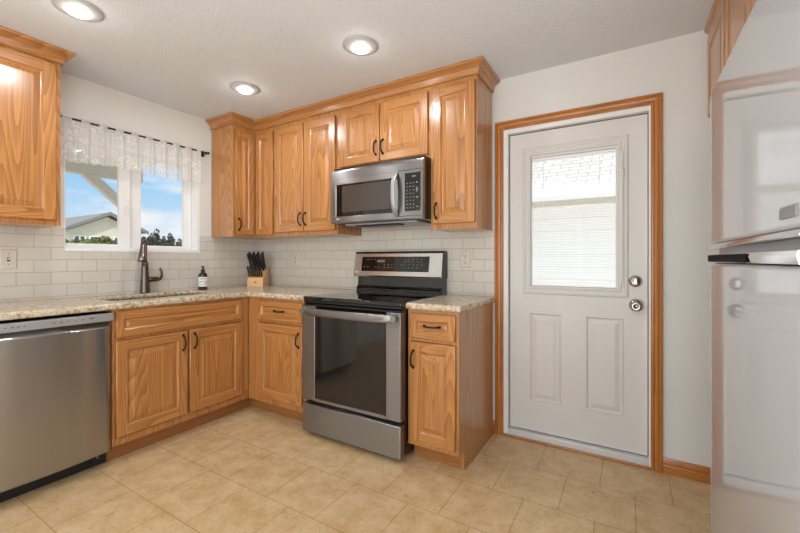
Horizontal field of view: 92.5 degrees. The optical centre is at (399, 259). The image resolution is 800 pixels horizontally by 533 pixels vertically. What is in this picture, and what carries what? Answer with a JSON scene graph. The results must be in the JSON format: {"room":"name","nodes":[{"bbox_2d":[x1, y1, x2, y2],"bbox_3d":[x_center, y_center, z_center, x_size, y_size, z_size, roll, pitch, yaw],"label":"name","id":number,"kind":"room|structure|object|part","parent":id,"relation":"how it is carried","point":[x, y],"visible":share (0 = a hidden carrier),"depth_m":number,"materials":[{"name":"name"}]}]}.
{"room":"kitchen","nodes":[
{"label":"kitchen","id":0,"kind":"room"},
{"bbox_2d":[12,72,248,380],"bbox_3d":[-2.818,-0.018,1.540,0.150,2.374,5.650,0,0,31],"label":"wall","id":1,"kind":"structure","parent":0,"point":[80,98],"depth_m":2.87,"materials":[{"name":"white paint"}]},
{"bbox_2d":[0,25,75,227],"bbox_3d":[-2.192,-0.699,2.088,0.358,1.010,0.563,0,0,31],"label":"upper cabinet","id":2,"kind":"object","parent":1,"relation":"attached to","point":[30,67],"visible":1,"depth_m":2.10,"materials":[{"name":"brown wood"}]},
{"bbox_3d":[-2.077,-0.669,2.018,0.019,0.892,0.412,0,0,31],"label":"door","id":3,"kind":"part","parent":2,"relation":"part of","materials":[{"name":"brown wood"}]},
{"bbox_3d":[-2.192,-1.166,2.089,0.357,0.076,0.563,0,0,31],"label":"crown","id":4,"kind":"part","parent":2,"relation":"part of","materials":[{"name":"brown wood"}]},
{"bbox_2d":[0,226,260,301],"bbox_3d":[-1.934,0.023,2.865,0.007,0.452,2.153,0,0,31],"label":"backsplash","id":5,"kind":"structure","parent":1,"relation":"attached to","point":[44,270],"depth_m":2.63,"materials":[{"name":"tile"}]},
{"bbox_2d":[0,249,16,268],"bbox_3d":[-2.292,-0.001,2.242,0.018,0.118,0.075,0,0,31],"label":"light switch","id":6,"kind":"object","parent":5,"relation":"attached to","point":[8,257],"visible":1,"depth_m":2.24,"materials":[{"name":"beige plastic"}]},
{"bbox_2d":[64,160,199,252],"bbox_3d":[-1.998,-0.432,2.900,0.160,0.758,0.909,0,0,31],"label":"window","id":7,"kind":"structure","parent":1,"relation":"in","point":[128,181],"depth_m":2.90,"materials":[{"name":"white plastic"}]},
{"bbox_3d":[-2.115,-0.433,2.681,0.030,0.708,0.396,0,0,31],"label":"sash","id":8,"kind":"part","parent":7,"relation":"part of","materials":[{"name":"clear glass"}]},
{"bbox_3d":[-1.919,-0.433,3.076,0.032,0.708,0.479,0,0,31],"label":"sash","id":9,"kind":"part","parent":7,"relation":"part of","materials":[{"name":"white plastic"}]},
{"bbox_2d":[61,115,209,156],"bbox_3d":[-1.937,-0.898,2.804,0.064,0.042,1.125,0,0,31],"label":"curtain rod","id":10,"kind":"object","parent":1,"relation":"attached to","point":[202,152],"visible":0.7,"depth_m":2.83,"materials":[{"name":"grey metal"}]},
{"bbox_2d":[61,113,200,182],"bbox_3d":[-1.932,-0.772,2.771,0.034,0.301,1.017,0,0,31],"label":"curtain","id":11,"kind":"object","parent":10,"relation":"hanging from","point":[82,141],"visible":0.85,"depth_m":2.74,"materials":[{"name":"white fabric"}]},
{"bbox_2d":[212,124,293,239],"bbox_3d":[-1.278,-0.662,3.423,0.543,0.937,0.518,0,0,31],"label":"upper cabinet","id":12,"kind":"object","parent":1,"relation":"attached to","point":[243,159],"visible":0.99,"depth_m":3.28,"materials":[{"name":"brown wood"}]},
{"bbox_3d":[-1.341,-0.662,3.288,0.019,0.937,0.222,0,0,31],"label":"frame","id":13,"kind":"part","parent":12,"relation":"part of","materials":[{"name":"brown wood"}]},
{"bbox_3d":[-1.327,-0.648,3.272,0.019,0.874,0.183,0,0,31],"label":"door","id":14,"kind":"part","parent":12,"relation":"part of","materials":[{"name":"brown wood"}]},
{"bbox_3d":[-1.165,-0.662,3.324,0.247,0.937,0.019,0,0,31],"label":"frame","id":15,"kind":"part","parent":12,"relation":"part of","materials":[{"name":"brown wood"}]},
{"bbox_3d":[-1.168,-0.648,3.302,0.209,0.874,0.019,0,0,31],"label":"door","id":16,"kind":"part","parent":12,"relation":"part of","materials":[{"name":"brown wood"}]},
{"bbox_2d":[205,56,499,131],"bbox_3d":[-0.509,-1.166,2.917,2.440,0.076,0.360,0,0,25],"label":"crown molding","id":17,"kind":"structure","parent":12,"relation":"attached to","point":[479,66],"depth_m":2.70,"materials":[{"name":"brown wood"}]},
{"bbox_2d":[0,381,709,532],"bbox_3d":[-1.029,1.219,0.382,4.410,0.100,5.800,0,0,31],"label":"floor","id":18,"kind":"structure","parent":0,"point":[250,469],"depth_m":1.95,"materials":[{"name":"tile"}]},
{"bbox_2d":[0,311,113,502],"bbox_3d":[-2.025,0.735,2.053,0.624,0.867,0.604,0,0,31],"label":"dishwasher","id":19,"kind":"object","parent":18,"relation":"on","point":[56,371],"visible":0.99,"depth_m":1.93,"materials":[{"name":"silver metal"}]},
{"bbox_3d":[-1.856,1.125,1.951,0.040,0.087,0.603,0,0,31],"label":"toe panel","id":20,"kind":"part","parent":19,"relation":"part of","materials":[{"name":"black plastic"}]},
{"bbox_2d":[0,311,110,323],"bbox_3d":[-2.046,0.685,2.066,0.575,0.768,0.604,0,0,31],"label":"control panel","id":21,"kind":"object","parent":19,"relation":"in","point":[97,312],"depth_m":2.02,"materials":[{"name":"silver plastic"}]},
{"bbox_3d":[-1.782,0.323,1.907,0.040,0.043,0.602,0,0,31],"label":"control panel","id":22,"kind":"part","parent":19,"relation":"part of","materials":[{"name":"silver metal"}]},
{"bbox_2d":[105,297,249,460],"bbox_3d":[-1.621,0.727,2.739,0.656,0.882,0.981,0,0,31],"label":"base cabinet","id":23,"kind":"object","parent":18,"relation":"on","point":[178,368],"visible":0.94,"depth_m":2.48,"materials":[{"name":"brown wood"}]},
{"bbox_3d":[-1.517,0.746,2.360,0.019,0.551,0.408,0,0,31],"label":"door","id":24,"kind":"part","parent":23,"relation":"part of","materials":[{"name":"brown wood"}]},
{"bbox_3d":[-1.409,0.374,2.541,0.019,0.145,0.829,0,0,31],"label":"false drawer","id":25,"kind":"part","parent":23,"relation":"part of","materials":[{"name":"brown wood"}]},
{"bbox_2d":[0,285,362,320],"bbox_3d":[-1.394,0.267,2.542,1.249,0.036,2.152,0,0,31],"label":"countertop","id":26,"kind":"structure","parent":23,"relation":"on","point":[60,306],"depth_m":2.50,"materials":[{"name":"stone"}]},
{"bbox_2d":[137,236,162,292],"bbox_3d":[-1.865,0.040,2.817,0.109,0.417,0.251,0,0,-5],"label":"faucet","id":27,"kind":"object","parent":26,"relation":"on","point":[145,280],"visible":1,"depth_m":2.81,"materials":[{"name":"brown metal"}]},
{"bbox_3d":[-1.867,-0.073,2.793,0.029,0.192,0.124,0,0,-27],"label":"spout","id":28,"kind":"part","parent":27,"relation":"part of","materials":[{"name":"brown metal"}]},
{"bbox_3d":[-1.851,0.116,2.897,0.037,0.108,0.111,0,0,31],"label":"lever","id":29,"kind":"part","parent":27,"relation":"part of","materials":[{"name":"brown metal"}]},
{"bbox_2d":[198,266,207,289],"bbox_3d":[-1.626,0.151,3.161,0.071,0.194,0.070,0,0,31],"label":"soap bottle","id":30,"kind":"object","parent":26,"relation":"on","point":[202,277],"visible":1,"depth_m":3.14,"materials":[{"name":"black"}]},
{"bbox_2d":[247,268,268,286],"bbox_3d":[-1.321,0.163,3.574,0.144,0.172,0.167,0,0,0],"label":"knife block","id":31,"kind":"object","parent":26,"relation":"on","point":[263,281],"visible":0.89,"depth_m":3.49,"materials":[{"name":"brown wood"}]},
{"bbox_2d":[247,254,252,270],"bbox_3d":[-1.384,0.025,3.540,0.022,0.158,0.079,0,0,25],"label":"kitchen knife","id":32,"kind":"object","parent":31,"relation":"on","point":[248,256],"visible":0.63,"depth_m":3.52,"materials":[{"name":"black plastic"}]},
{"bbox_2d":[260,253,264,270],"bbox_3d":[-1.271,0.024,3.539,0.018,0.158,0.074,0,0,2],"label":"kitchen knife","id":33,"kind":"object","parent":31,"relation":"on","point":[261,255],"visible":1,"depth_m":3.53,"materials":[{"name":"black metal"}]},
{"bbox_3d":[-1.405,0.544,2.497,0.037,0.113,0.016,0,0,31],"label":"handle","id":34,"kind":"part","parent":23,"relation":"part of","materials":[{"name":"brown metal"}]},
{"bbox_3d":[-1.365,0.544,2.563,0.037,0.113,0.016,0,0,31],"label":"handle","id":35,"kind":"part","parent":23,"relation":"part of","materials":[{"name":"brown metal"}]},
{"bbox_3d":[-1.300,0.746,2.724,0.019,0.551,0.403,0,0,31],"label":"door","id":36,"kind":"part","parent":23,"relation":"part of","materials":[{"name":"brown wood"}]},
{"bbox_2d":[249,297,307,420],"bbox_3d":[-0.783,0.727,3.047,0.712,0.882,0.656,0,0,31],"label":"base cabinet","id":37,"kind":"object","parent":18,"relation":"on","point":[275,325],"visible":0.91,"depth_m":2.79,"materials":[{"name":"brown wood"}]},
{"bbox_3d":[-0.869,0.377,2.768,0.450,0.140,0.019,0,0,31],"label":"drawer","id":38,"kind":"part","parent":37,"relation":"part of","materials":[{"name":"brown wood"}]},
{"bbox_3d":[-0.869,0.746,2.768,0.450,0.551,0.019,0,0,31],"label":"door","id":39,"kind":"part","parent":37,"relation":"part of","materials":[{"name":"brown wood"}]},
{"bbox_2d":[300,251,446,459],"bbox_3d":[-0.175,0.554,2.639,0.790,1.230,0.726,0,0,31],"label":"range","id":40,"kind":"object","parent":18,"relation":"on","point":[355,343],"visible":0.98,"depth_m":2.38,"materials":[{"name":"silver metal"}]},
{"bbox_3d":[-0.337,0.340,2.343,0.736,0.048,0.052,0,0,31],"label":"handle","id":41,"kind":"part","parent":40,"relation":"part of","materials":[{"name":"silver metal"}]},
{"bbox_3d":[-0.313,0.617,2.382,0.764,0.619,0.048,0,0,31],"label":"oven door","id":42,"kind":"part","parent":40,"relation":"part of","materials":[{"name":"silver metal"}]},
{"bbox_3d":[-0.313,1.045,2.382,0.764,0.188,0.048,0,0,31],"label":"storage drawer","id":43,"kind":"part","parent":40,"relation":"part of","materials":[{"name":"silver metal"}]},
{"bbox_2d":[303,290,442,306],"bbox_3d":[-0.172,0.259,2.619,0.764,0.027,0.582,0,0,31],"label":"cooktop","id":44,"kind":"object","parent":40,"relation":"in","point":[356,298],"depth_m":2.49,"materials":[{"name":"black glass"}]},
{"bbox_3d":[-0.046,0.035,2.898,0.597,0.112,0.025,0,0,31],"label":"control panel","id":45,"kind":"part","parent":40,"relation":"part of","materials":[{"name":"black glass"}]},
{"bbox_2d":[408,302,493,469],"bbox_3d":[0.329,0.727,2.382,0.326,0.882,0.656,0,0,31],"label":"base cabinet","id":46,"kind":"object","parent":18,"relation":"on","point":[450,354],"visible":0.99,"depth_m":2.16,"materials":[{"name":"brown wood"}]},
{"bbox_3d":[0.067,0.569,2.178,0.016,0.113,0.037,0,0,31],"label":"handle","id":47,"kind":"part","parent":46,"relation":"part of","materials":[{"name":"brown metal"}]},
{"bbox_3d":[0.168,0.374,2.117,0.112,0.017,0.037,0,0,31],"label":"handle","id":48,"kind":"part","parent":46,"relation":"part of","materials":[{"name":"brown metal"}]},
{"bbox_3d":[0.181,0.678,2.163,0.297,0.782,0.019,0,0,31],"label":"frame","id":49,"kind":"part","parent":46,"relation":"part of","materials":[{"name":"brown wood"}]},
{"bbox_3d":[0.182,0.377,2.139,0.275,0.140,0.019,0,0,31],"label":"drawer","id":50,"kind":"part","parent":46,"relation":"part of","materials":[{"name":"brown wood"}]},
{"bbox_3d":[0.182,0.755,2.139,0.275,0.571,0.019,0,0,31],"label":"door","id":51,"kind":"part","parent":46,"relation":"part of","materials":[{"name":"brown wood"}]},
{"bbox_2d":[406,294,494,312],"bbox_3d":[0.340,0.267,2.393,0.338,0.036,0.629,0,0,31],"label":"countertop","id":52,"kind":"structure","parent":46,"relation":"on","point":[450,302],"depth_m":2.21,"materials":[{"name":"stone"}]},
{"bbox_3d":[0.466,0.727,2.332,0.018,0.882,0.601,0,0,31],"label":"panel","id":53,"kind":"part","parent":46,"relation":"part of","materials":[{"name":"brown wood"}]},
{"bbox_3d":[0.493,1.163,2.349,0.010,0.011,0.521,0,0,31],"label":"shoe moulding","id":54,"kind":"part","parent":46,"relation":"part of","materials":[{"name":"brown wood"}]},
{"bbox_2d":[708,0,799,532],"bbox_3d":[1.208,0.278,0.857,0.698,1.782,0.920,0,0,31],"label":"refrigerator","id":55,"kind":"object","parent":18,"relation":"on","point":[755,97],"visible":1,"depth_m":0.89,"materials":[{"name":"grey metal"}]},
{"bbox_3d":[0.945,0.552,1.014,0.073,1.083,0.920,0,0,31],"label":"door","id":56,"kind":"part","parent":55,"relation":"part of","materials":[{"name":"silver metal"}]},
{"bbox_3d":[0.945,-0.334,1.014,0.073,0.558,0.920,0,0,31],"label":"freezer door","id":57,"kind":"part","parent":55,"relation":"part of","materials":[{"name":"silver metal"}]},
{"bbox_3d":[0.925,-0.045,1.026,0.029,0.017,0.860,0,0,31],"label":"handle","id":58,"kind":"part","parent":55,"relation":"part of","materials":[{"name":"silver metal"}]},
{"bbox_3d":[0.922,-0.004,1.024,0.032,0.027,0.855,0,0,31],"label":"handle","id":59,"kind":"part","parent":55,"relation":"part of","materials":[{"name":"silver metal"}]},
{"bbox_2d":[0,0,713,119],"bbox_3d":[-1.029,-1.255,0.382,4.410,0.100,5.800,0,0,31],"label":"ceiling","id":60,"kind":"structure","parent":0,"point":[185,56],"depth_m":2.07,"materials":[{"name":"white paint"}]},
{"bbox_2d":[51,0,103,21],"bbox_3d":[-1.544,-1.188,1.838,0.194,0.034,0.194,0,0,31],"label":"recessed light","id":61,"kind":"object","parent":60,"relation":"in","point":[83,10],"visible":1,"depth_m":1.82,"materials":[{"name":"grey plastic"}]},
{"bbox_2d":[230,82,259,94],"bbox_3d":[-1.089,-1.188,2.691,0.194,0.034,0.194,0,0,31],"label":"recessed light","id":62,"kind":"object","parent":60,"relation":"in","point":[245,88],"visible":1,"depth_m":2.66,"materials":[{"name":"white"}]},
{"bbox_2d":[343,36,377,55],"bbox_3d":[-0.222,-1.188,2.158,0.194,0.034,0.194,0,0,31],"label":"recessed light","id":63,"kind":"object","parent":60,"relation":"in","point":[355,45],"visible":1,"depth_m":2.13,"materials":[{"name":"white"}]},
{"bbox_2d":[278,31,718,466],"bbox_3d":[0.421,-0.018,2.807,4.110,2.374,0.150,0,0,31],"label":"wall","id":64,"kind":"structure","parent":0,"point":[676,67],"depth_m":2.07,"materials":[{"name":"white paint"}]},
{"bbox_2d":[275,110,360,237],"bbox_3d":[-0.705,-0.662,3.178,0.690,0.937,0.351,0,0,31],"label":"upper cabinet","id":65,"kind":"object","parent":64,"relation":"attached to","point":[306,150],"visible":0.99,"depth_m":3.04,"materials":[{"name":"brown wood"}]},
{"bbox_3d":[-0.913,-0.658,3.150,0.327,0.866,0.019,0,0,31],"label":"door","id":66,"kind":"part","parent":65,"relation":"part of","materials":[{"name":"brown wood"}]},
{"bbox_3d":[-0.627,-0.658,2.979,0.323,0.866,0.019,0,0,31],"label":"door","id":67,"kind":"part","parent":65,"relation":"part of","materials":[{"name":"brown wood"}]},
{"bbox_2d":[261,226,494,295],"bbox_3d":[-0.372,-0.004,3.190,2.355,0.504,0.007,0,0,31],"label":"backsplash","id":68,"kind":"structure","parent":64,"relation":"attached to","point":[324,262],"depth_m":3.11,"materials":[{"name":"tile"}]},
{"bbox_2d":[293,253,298,265],"bbox_3d":[-0.966,0.004,3.535,0.072,0.118,0.009,0,0,31],"label":"wall outlet","id":69,"kind":"object","parent":68,"relation":"attached to","point":[296,255],"visible":1,"depth_m":3.53,"materials":[{"name":"beige plastic"}]},
{"bbox_2d":[460,251,469,267],"bbox_3d":[0.457,-0.001,2.684,0.072,0.118,0.009,0,0,31],"label":"wall outlet","id":70,"kind":"object","parent":68,"relation":"attached to","point":[464,255],"visible":1,"depth_m":2.68,"materials":[{"name":"beige plastic"}]},
{"bbox_2d":[463,254,466,263],"bbox_3d":[0.455,-0.001,2.682,0.034,0.070,0.002,0,0,31],"label":"receptacle","id":71,"kind":"object","parent":70,"relation":"attached to","point":[464,255],"depth_m":2.68,"materials":[{"name":"beige plastic"}]},
{"bbox_2d":[338,86,430,168],"bbox_3d":[-0.072,-0.897,2.799,0.781,0.468,0.351,0,0,31],"label":"upper cabinet","id":72,"kind":"object","parent":64,"relation":"attached to","point":[396,127],"visible":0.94,"depth_m":2.65,"materials":[{"name":"brown wood"}]},
{"bbox_3d":[-0.294,-0.891,2.780,0.351,0.408,0.019,0,0,31],"label":"door","id":73,"kind":"part","parent":72,"relation":"part of","materials":[{"name":"brown wood"}]},
{"bbox_2d":[331,156,430,228],"bbox_3d":[-0.087,-0.448,2.748,0.752,0.422,0.456,0,0,31],"label":"microwave","id":74,"kind":"object","parent":72,"relation":"attached to","point":[395,193],"visible":1,"depth_m":2.58,"materials":[{"name":"silver metal"}]},
{"bbox_3d":[-0.249,-0.427,2.656,0.570,0.296,0.026,0,0,31],"label":"door","id":75,"kind":"part","parent":74,"relation":"part of","materials":[{"name":"silver metal"}]},
{"bbox_3d":[-0.171,-0.269,2.609,0.752,0.018,0.026,0,0,31],"label":"rail","id":76,"kind":"part","parent":74,"relation":"part of","materials":[{"name":"silver metal"}]},
{"bbox_3d":[-0.066,-0.252,2.772,0.590,0.014,0.310,0,0,31],"label":"underside panel","id":77,"kind":"part","parent":74,"relation":"part of","materials":[{"name":"silver metal"}]},
{"bbox_3d":[-0.037,-0.424,2.486,0.033,0.278,0.056,0,0,31],"label":"handle","id":78,"kind":"part","parent":74,"relation":"part of","materials":[{"name":"silver metal"}]},
{"bbox_3d":[0.075,-0.427,2.463,0.181,0.296,0.026,0,0,31],"label":"control panel","id":79,"kind":"part","parent":74,"relation":"part of","materials":[{"name":"silver metal"}]},
{"bbox_3d":[0.023,-0.891,2.590,0.371,0.408,0.019,0,0,31],"label":"door","id":80,"kind":"part","parent":72,"relation":"part of","materials":[{"name":"brown wood"}]},
{"bbox_2d":[431,75,491,231],"bbox_3d":[0.398,-0.662,2.518,0.313,0.937,0.351,0,0,31],"label":"upper cabinet","id":81,"kind":"object","parent":64,"relation":"attached to","point":[461,109],"visible":1,"depth_m":2.40,"materials":[{"name":"brown wood"}]},
{"bbox_3d":[0.224,-0.311,2.439,0.016,0.113,0.037,0,0,31],"label":"handle","id":82,"kind":"part","parent":81,"relation":"part of","materials":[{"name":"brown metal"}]},
{"bbox_3d":[0.334,-0.664,2.404,0.286,0.870,0.019,0,0,31],"label":"door","id":83,"kind":"part","parent":81,"relation":"part of","materials":[{"name":"brown wood"}]},
{"bbox_2d":[503,105,650,469],"bbox_3d":[1.074,0.154,2.394,0.823,2.030,0.188,0,0,31],"label":"door","id":84,"kind":"structure","parent":64,"relation":"in","point":[577,359],"depth_m":2.35,"materials":[{"name":"white"}]},
{"bbox_2d":[532,149,614,287],"bbox_3d":[1.075,-0.238,2.399,0.476,0.839,0.016,0,0,31],"label":"blind","id":85,"kind":"object","parent":84,"relation":"attached to","point":[580,152],"depth_m":2.39,"materials":[{"name":"white plastic"}]},
{"bbox_3d":[1.068,-0.251,2.377,0.602,0.952,0.016,0,0,31],"label":"glass frame","id":86,"kind":"part","parent":84,"relation":"part of","materials":[{"name":"white paint"}]},
{"bbox_3d":[1.092,1.145,2.407,0.786,0.047,0.148,0,0,31],"label":"sill","id":87,"kind":"part","parent":84,"relation":"part of","materials":[{"name":"silver metal"}]},
{"bbox_3d":[1.339,0.264,2.171,0.072,0.072,0.078,0,0,31],"label":"knob","id":88,"kind":"part","parent":84,"relation":"part of","materials":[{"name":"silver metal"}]},
{"bbox_2d":[495,92,662,472],"bbox_3d":[1.040,0.127,2.338,0.933,2.085,0.019,0,0,31],"label":"door frame","id":89,"kind":"structure","parent":64,"relation":"attached to","point":[657,105],"depth_m":2.12,"materials":[{"name":"brown wood"}]},
{"bbox_2d":[663,457,709,483],"bbox_3d":[1.792,1.127,1.890,0.816,0.083,0.016,0,0,31],"label":"baseboard","id":90,"kind":"structure","parent":64,"relation":"attached to","point":[695,472],"depth_m":2.04,"materials":[{"name":"brown wood"}]},
{"bbox_3d":[0.838,-0.018,-0.647,0.150,2.374,5.650,0,0,31],"label":"wall","id":91,"kind":"structure","parent":0,"visible":0},
{"bbox_2d":[704,0,756,116],"bbox_3d":[1.424,-0.958,1.101,0.635,0.493,1.745,0,0,31],"label":"upper cabinet","id":92,"kind":"object","parent":91,"relation":"attached to","point":[726,20],"visible":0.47,"depth_m":1.67,"materials":[{"name":"brown wood"}]},
{"bbox_3d":[1.424,-1.183,1.101,0.635,0.043,1.745,0,0,31],"label":"crown","id":93,"kind":"part","parent":92,"relation":"part of","materials":[{"name":"brown wood"}]},
{"bbox_3d":[1.488,-0.931,1.796,0.019,0.400,0.400,0,0,31],"label":"door","id":94,"kind":"part","parent":92,"relation":"part of","materials":[{"name":"brown wood"}]},
{"bbox_3d":[1.270,-0.931,1.431,0.019,0.400,0.400,0,0,31],"label":"door","id":95,"kind":"part","parent":92,"relation":"part of","materials":[{"name":"brown wood"}]},
{"label":"outside","id":96,"kind":"structure","parent":0,"visible":0},
{"bbox_3d":[-4.830,1.544,17.512,100.000,0.150,100.000,0,0,31],"label":"ground","id":97,"kind":"structure","parent":96,"visible":0},
{"bbox_2d":[65,235,116,243],"bbox_3d":[-6.680,0.492,7.782,0.976,2.011,2.407,0,0,31],"label":"hedge","id":98,"kind":"object","parent":97,"relation":"on","point":[100,240],"visible":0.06,"depth_m":7.96,"materials":[{"name":"green plant"}]},
{"bbox_2d":[65,160,142,206],"bbox_3d":[-3.524,0.109,2.717,2.230,2.720,3.945,0,0,31],"label":"patio cover","id":99,"kind":"object","parent":97,"relation":"on","point":[92,174],"visible":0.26,"depth_m":4.45,"materials":[{"name":"beige wood"}]},
{"bbox_2d":[65,212,148,241],"bbox_3d":[-20.012,-0.506,22.852,11.660,3.930,3.700,0,0,31],"label":"house","id":100,"kind":"structure","parent":97,"relation":"on","point":[105,224],"depth_m":19.63,"materials":[{"name":"beige"}]},
{"bbox_2d":[146,233,158,245],"bbox_3d":[-23.069,-0.527,35.615,2.168,3.971,2.020,0,0,31],"label":"tree","id":101,"kind":"object","parent":97,"relation":"on","point":[151,240],"visible":0.15,"depth_m":35.37,"materials":[{"name":"green plant"}]},
{"bbox_2d":[151,229,162,245],"bbox_3d":[-26.797,-0.992,42.230,1.788,4.902,1.775,0,0,31],"label":"tree","id":102,"kind":"object","parent":97,"relation":"on","point":[159,241],"visible":0.11,"depth_m":42.06,"materials":[{"name":"green plant"}]},
{"bbox_2d":[164,233,175,245],"bbox_3d":[-24.125,-0.683,40.142,1.673,4.284,1.681,0,0,31],"label":"tree","id":103,"kind":"object","parent":97,"relation":"on","point":[171,240],"visible":0.16,"depth_m":40.07,"materials":[{"name":"green plant"}]},
{"bbox_2d":[176,238,181,245],"bbox_3d":[-27.332,-0.605,47.528,2.210,4.128,2.233,0,0,31],"label":"tree","id":104,"kind":"object","parent":97,"relation":"on","point":[179,239],"visible":0.08,"depth_m":47.39,"materials":[{"name":"green plant"}]},
{"bbox_2d":[532,149,615,287],"bbox_3d":[3.953,-0.436,6.870,12.600,3.790,4.750,0,0,31],"label":"building","id":105,"kind":"structure","parent":97,"relation":"on","point":[555,254],"depth_m":5.84,"materials":[{"name":"white"}]}
]}

